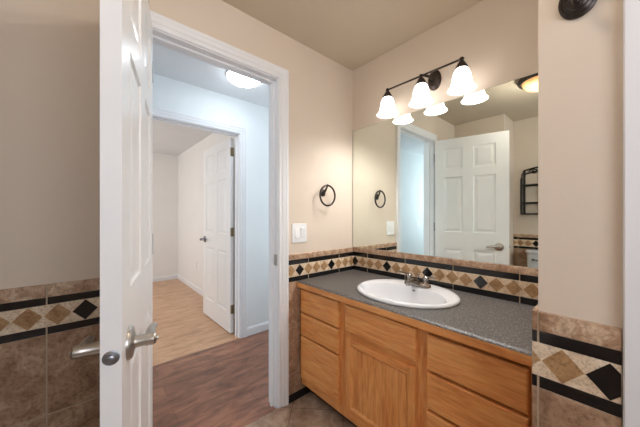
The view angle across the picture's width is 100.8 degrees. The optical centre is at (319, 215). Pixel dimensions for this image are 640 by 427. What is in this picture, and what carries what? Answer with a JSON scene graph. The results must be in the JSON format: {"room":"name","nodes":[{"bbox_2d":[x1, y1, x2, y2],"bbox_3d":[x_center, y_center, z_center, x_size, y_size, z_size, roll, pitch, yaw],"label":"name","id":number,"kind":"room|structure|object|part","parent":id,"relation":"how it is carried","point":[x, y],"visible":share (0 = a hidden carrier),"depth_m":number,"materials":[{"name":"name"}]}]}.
{"room":"bathroom","nodes":[
{"label":"bathroom","id":0,"kind":"room"},
{"bbox_2d":[153,152,177,276],"bbox_3d":[-3.983,0.034,4.182,3.128,2.400,0.100,0,0,-41],"label":"wall","id":1,"kind":"structure","parent":0,"point":[165,166],"depth_m":5.04,"materials":[{"name":"paint"}]},
{"bbox_2d":[153,274,177,281],"bbox_3d":[-3.908,1.192,4.173,3.028,0.085,0.012,0,0,-41],"label":"baseboard","id":2,"kind":"structure","parent":1,"relation":"attached to","point":[169,277],"depth_m":5.03,"materials":[{"name":"white paint"}]},
{"bbox_2d":[0,0,352,426],"bbox_3d":[-0.895,0.034,1.185,4.800,2.400,0.120,0,0,-41],"label":"wall","id":3,"kind":"structure","parent":0,"point":[50,49],"depth_m":1.04,"materials":[{"name":"beige paint"}]},
{"bbox_2d":[69,0,158,426],"bbox_3d":[-0.622,0.180,0.886,0.176,2.056,0.714,0,0,-28],"label":"door","id":4,"kind":"structure","parent":3,"relation":"in","point":[128,336],"depth_m":0.64,"materials":[{"name":"white paint"}]},
{"bbox_3d":[-0.555,0.318,0.647,0.073,0.081,0.125,0,0,-28],"label":"handle","id":5,"kind":"part","parent":4,"relation":"part of","materials":[{"name":"silver metal"}]},
{"bbox_3d":[-0.455,0.312,0.575,0.032,0.032,0.010,0,0,-28],"label":"latch plate","id":6,"kind":"part","parent":4,"relation":"part of","materials":[{"name":"silver metal"}]},
{"bbox_3d":[-0.467,0.318,0.708,0.064,0.081,0.152,0,0,-28],"label":"handle","id":7,"kind":"part","parent":4,"relation":"part of","materials":[{"name":"silver metal"}]},
{"bbox_2d":[150,10,288,408],"bbox_3d":[-0.562,0.150,1.484,0.836,2.168,0.147,0,0,-41],"label":"trim","id":8,"kind":"structure","parent":3,"relation":"attached to","point":[168,33],"depth_m":1.68,"materials":[{"name":"white paint"}]},
{"bbox_3d":[-0.284,0.284,1.689,0.003,0.070,0.042,0,0,-41],"label":"strike plate","id":9,"kind":"part","parent":8,"relation":"part of","materials":[{"name":"silver metal"}]},
{"bbox_2d":[292,223,306,242],"bbox_3d":[-0.136,0.118,1.778,0.122,0.128,0.011,0,0,-41],"label":"light switch","id":10,"kind":"object","parent":3,"relation":"attached to","point":[299,230],"visible":1,"depth_m":1.78,"materials":[{"name":"white plastic"}]},
{"bbox_2d":[289,387,310,403],"bbox_3d":[-0.135,1.191,1.769,0.182,0.050,0.008,0,0,-41],"label":"baseboard","id":11,"kind":"structure","parent":3,"relation":"attached to","point":[305,390],"depth_m":1.76,"materials":[{"name":"black plastic"}]},
{"bbox_2d":[319,184,335,206],"bbox_3d":[0.042,-0.144,1.908,0.158,0.161,0.052,0,0,-41],"label":"towel ring","id":12,"kind":"object","parent":3,"relation":"attached to","point":[322,192],"visible":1,"depth_m":1.90,"materials":[{"name":"brown metal"}]},
{"bbox_2d":[153,120,212,155],"bbox_3d":[-2.928,-1.216,3.060,3.228,0.100,3.180,0,0,-41],"label":"ceiling","id":13,"kind":"structure","parent":0,"point":[170,139],"depth_m":3.96,"materials":[{"name":"white paint"}]},
{"bbox_2d":[178,133,234,310],"bbox_3d":[-1.754,0.034,4.093,0.100,2.400,3.180,0,0,-41],"label":"wall","id":14,"kind":"structure","parent":0,"point":[190,162],"depth_m":4.47,"materials":[{"name":"paint"}]},
{"bbox_2d":[178,274,234,317],"bbox_3d":[-1.759,1.192,4.014,0.012,0.085,3.068,0,0,-41],"label":"baseboard","id":15,"kind":"structure","parent":14,"relation":"attached to","point":[191,285],"depth_m":4.47,"materials":[{"name":"white paint"}]},
{"bbox_2d":[153,73,268,326],"bbox_3d":[-1.626,0.034,2.014,4.800,2.400,0.110,0,0,-41],"label":"wall","id":16,"kind":"structure","parent":0,"point":[168,93],"depth_m":2.75,"materials":[{"name":"white paint"}]},
{"bbox_2d":[153,106,246,337],"bbox_3d":[-1.145,0.172,2.425,0.961,2.123,0.128,0,0,-41],"label":"trim","id":17,"kind":"structure","parent":16,"relation":"attached to","point":[159,114],"depth_m":2.67,"materials":[{"name":"white paint"}]},
{"bbox_2d":[200,138,233,332],"bbox_3d":[-1.182,0.209,3.047,0.163,2.030,0.807,0,0,-43],"label":"door","id":18,"kind":"structure","parent":16,"relation":"in","point":[218,160],"depth_m":2.98,"materials":[{"name":"white paint"}]},
{"bbox_2d":[247,321,268,335],"bbox_3d":[-0.266,1.192,3.130,1.285,0.085,0.012,0,0,-41],"label":"baseboard","id":19,"kind":"structure","parent":16,"relation":"attached to","point":[251,330],"depth_m":2.78,"materials":[{"name":"white paint"}]},
{"bbox_2d":[153,279,354,426],"bbox_3d":[-1.487,1.275,1.856,4.800,0.118,6.890,0,0,-41],"label":"floor","id":20,"kind":"structure","parent":0,"point":[226,384],"depth_m":2.04,"materials":[{"name":"laminate"}]},
{"bbox_2d":[301,289,531,426],"bbox_3d":[0.477,0.847,1.471,0.537,0.739,1.260,0,0,-41],"label":"vanity cabinet","id":21,"kind":"object","parent":20,"relation":"on","point":[374,370],"visible":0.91,"depth_m":1.21,"materials":[{"name":"brown wood"}]},
{"bbox_3d":[-0.007,0.935,1.633,0.024,0.277,0.349,0,0,-41],"label":"drawer","id":22,"kind":"part","parent":21,"relation":"part of","materials":[{"name":"brown wood"}]},
{"bbox_3d":[-0.007,0.716,1.633,0.024,0.140,0.349,0,0,-41],"label":"drawer","id":23,"kind":"part","parent":21,"relation":"part of","materials":[{"name":"brown wood"}]},
{"bbox_3d":[-0.007,0.562,1.633,0.024,0.147,0.349,0,0,-41],"label":"drawer","id":24,"kind":"part","parent":21,"relation":"part of","materials":[{"name":"brown wood"}]},
{"bbox_3d":[0.281,0.560,1.306,0.024,0.143,0.418,0,0,-41],"label":"drawer","id":25,"kind":"part","parent":21,"relation":"part of","materials":[{"name":"brown wood"}]},
{"bbox_3d":[0.284,0.870,1.303,0.024,0.408,0.407,0,0,-41],"label":"cabinet door","id":26,"kind":"part","parent":21,"relation":"part of","materials":[{"name":"brown wood"}]},
{"bbox_2d":[297,269,534,366],"bbox_3d":[0.474,0.455,1.470,0.566,0.043,1.260,0,0,-41],"label":"countertop","id":27,"kind":"structure","parent":21,"relation":"on","point":[503,328],"depth_m":1.15,"materials":[{"name":"grey laminate"}]},
{"bbox_2d":[357,279,459,308],"bbox_3d":[0.473,0.492,1.481,0.476,0.154,0.562,0,0,-41],"label":"sink","id":28,"kind":"object","parent":27,"relation":"in","point":[395,292],"visible":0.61,"depth_m":1.51,"materials":[{"name":"white ceramic"}]},
{"bbox_2d":[398,271,436,288],"bbox_3d":[0.571,0.381,1.567,0.164,0.071,0.183,0,0,0],"label":"faucet","id":29,"kind":"object","parent":27,"relation":"on","point":[409,281],"visible":1,"depth_m":1.53,"materials":[{"name":"silver metal"}]},
{"bbox_3d":[0.529,0.375,1.630,0.042,0.056,0.088,0,0,-41],"label":"handle","id":30,"kind":"part","parent":29,"relation":"part of","materials":[{"name":"silver metal"}]},
{"bbox_3d":[0.541,0.388,1.540,0.134,0.054,0.035,0,0,-41],"label":"spout","id":31,"kind":"part","parent":29,"relation":"part of","materials":[{"name":"silver metal"}]},
{"bbox_3d":[0.628,0.375,1.517,0.042,0.056,0.088,0,0,-41],"label":"handle","id":32,"kind":"part","parent":29,"relation":"part of","materials":[{"name":"silver metal"}]},
{"bbox_3d":[0.564,0.945,0.984,0.024,0.258,0.342,0,0,-41],"label":"drawer","id":33,"kind":"part","parent":21,"relation":"part of","materials":[{"name":"brown wood"}]},
{"bbox_3d":[0.564,0.730,0.984,0.024,0.148,0.342,0,0,-41],"label":"drawer","id":34,"kind":"part","parent":21,"relation":"part of","materials":[{"name":"brown wood"}]},
{"bbox_3d":[0.564,0.570,0.984,0.024,0.148,0.342,0,0,-41],"label":"drawer","id":35,"kind":"part","parent":21,"relation":"part of","materials":[{"name":"brown wood"}]},
{"bbox_2d":[236,406,274,426],"bbox_3d":[-0.543,1.224,1.453,0.676,0.019,0.036,0,0,-41],"label":"trim","id":36,"kind":"structure","parent":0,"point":[272,408],"depth_m":1.59,"materials":[{"name":"laminate"}]},
{"bbox_2d":[153,0,481,107],"bbox_3d":[-0.400,-1.216,0.622,4.800,0.100,3.600,0,0,-41],"label":"ceiling","id":37,"kind":"structure","parent":0,"point":[352,34],"depth_m":1.65,"materials":[{"name":"paint"}]},
{"bbox_2d":[226,71,260,87],"bbox_3d":[-0.635,-1.138,2.220,0.288,0.055,0.288,0,0,-41],"label":"lamp","id":38,"kind":"object","parent":37,"relation":"attached to","point":[239,80],"visible":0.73,"depth_m":2.20,"materials":[{"name":"white glass"}]},
{"bbox_2d":[353,0,537,305],"bbox_3d":[1.131,0.034,1.236,0.130,2.400,2.500,0,0,-41],"label":"wall","id":39,"kind":"structure","parent":0,"point":[497,40],"depth_m":1.53,"materials":[{"name":"beige paint"}]},
{"bbox_2d":[377,57,476,117],"bbox_3d":[0.617,-0.784,1.607,0.170,0.220,0.609,0,0,-41],"label":"vanity light","id":40,"kind":"object","parent":39,"relation":"attached to","point":[462,83],"visible":1,"depth_m":1.57,"materials":[{"name":"white glass"}]},
{"bbox_3d":[0.452,-0.731,1.773,0.142,0.114,0.142,0,0,-41],"label":"lamp shade","id":41,"kind":"part","parent":40,"relation":"part of","materials":[{"name":"white glass"}]},
{"bbox_3d":[0.609,-0.731,1.595,0.142,0.114,0.142,0,0,-41],"label":"lamp shade","id":42,"kind":"part","parent":40,"relation":"part of","materials":[{"name":"white glass"}]},
{"bbox_3d":[0.633,-0.838,1.621,0.093,0.028,0.491,0,0,-41],"label":"arm","id":43,"kind":"part","parent":40,"relation":"part of","materials":[{"name":"brown metal"}]},
{"bbox_3d":[0.699,-0.832,1.625,0.023,0.124,0.082,0,0,-41],"label":"plate","id":44,"kind":"part","parent":40,"relation":"part of","materials":[{"name":"brown metal"}]},
{"bbox_3d":[0.761,-0.731,1.422,0.142,0.114,0.142,0,0,-41],"label":"lamp shade","id":45,"kind":"part","parent":40,"relation":"part of","materials":[{"name":"white glass"}]},
{"bbox_2d":[353,73,537,268],"bbox_3d":[0.680,-0.213,1.661,0.005,0.930,1.256,0,0,-41],"label":"mirror","id":46,"kind":"object","parent":39,"relation":"attached to","point":[457,178],"visible":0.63,"depth_m":1.54,"materials":[{"name":"silver mirror"}]},
{"bbox_2d":[532,0,622,426],"bbox_3d":[1.238,0.034,0.481,0.728,2.400,1.224,0,0,-41],"label":"wall","id":47,"kind":"structure","parent":0,"point":[580,60],"depth_m":0.64,"materials":[{"name":"beige paint"}]},
{"bbox_2d":[558,0,596,19],"bbox_3d":[0.596,-0.522,0.615,0.079,0.090,0.072,0,0,-41],"label":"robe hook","id":48,"kind":"object","parent":47,"relation":"attached to","point":[568,9],"visible":1,"depth_m":0.64,"materials":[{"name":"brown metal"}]},
{"bbox_2d":[623,0,639,426],"bbox_3d":[0.959,0.147,0.251,0.016,2.173,0.884,0,0,-41],"label":"trim","id":49,"kind":"structure","parent":47,"relation":"attached to","point":[631,8],"depth_m":0.57,"materials":[{"name":"white paint"}]}
]}

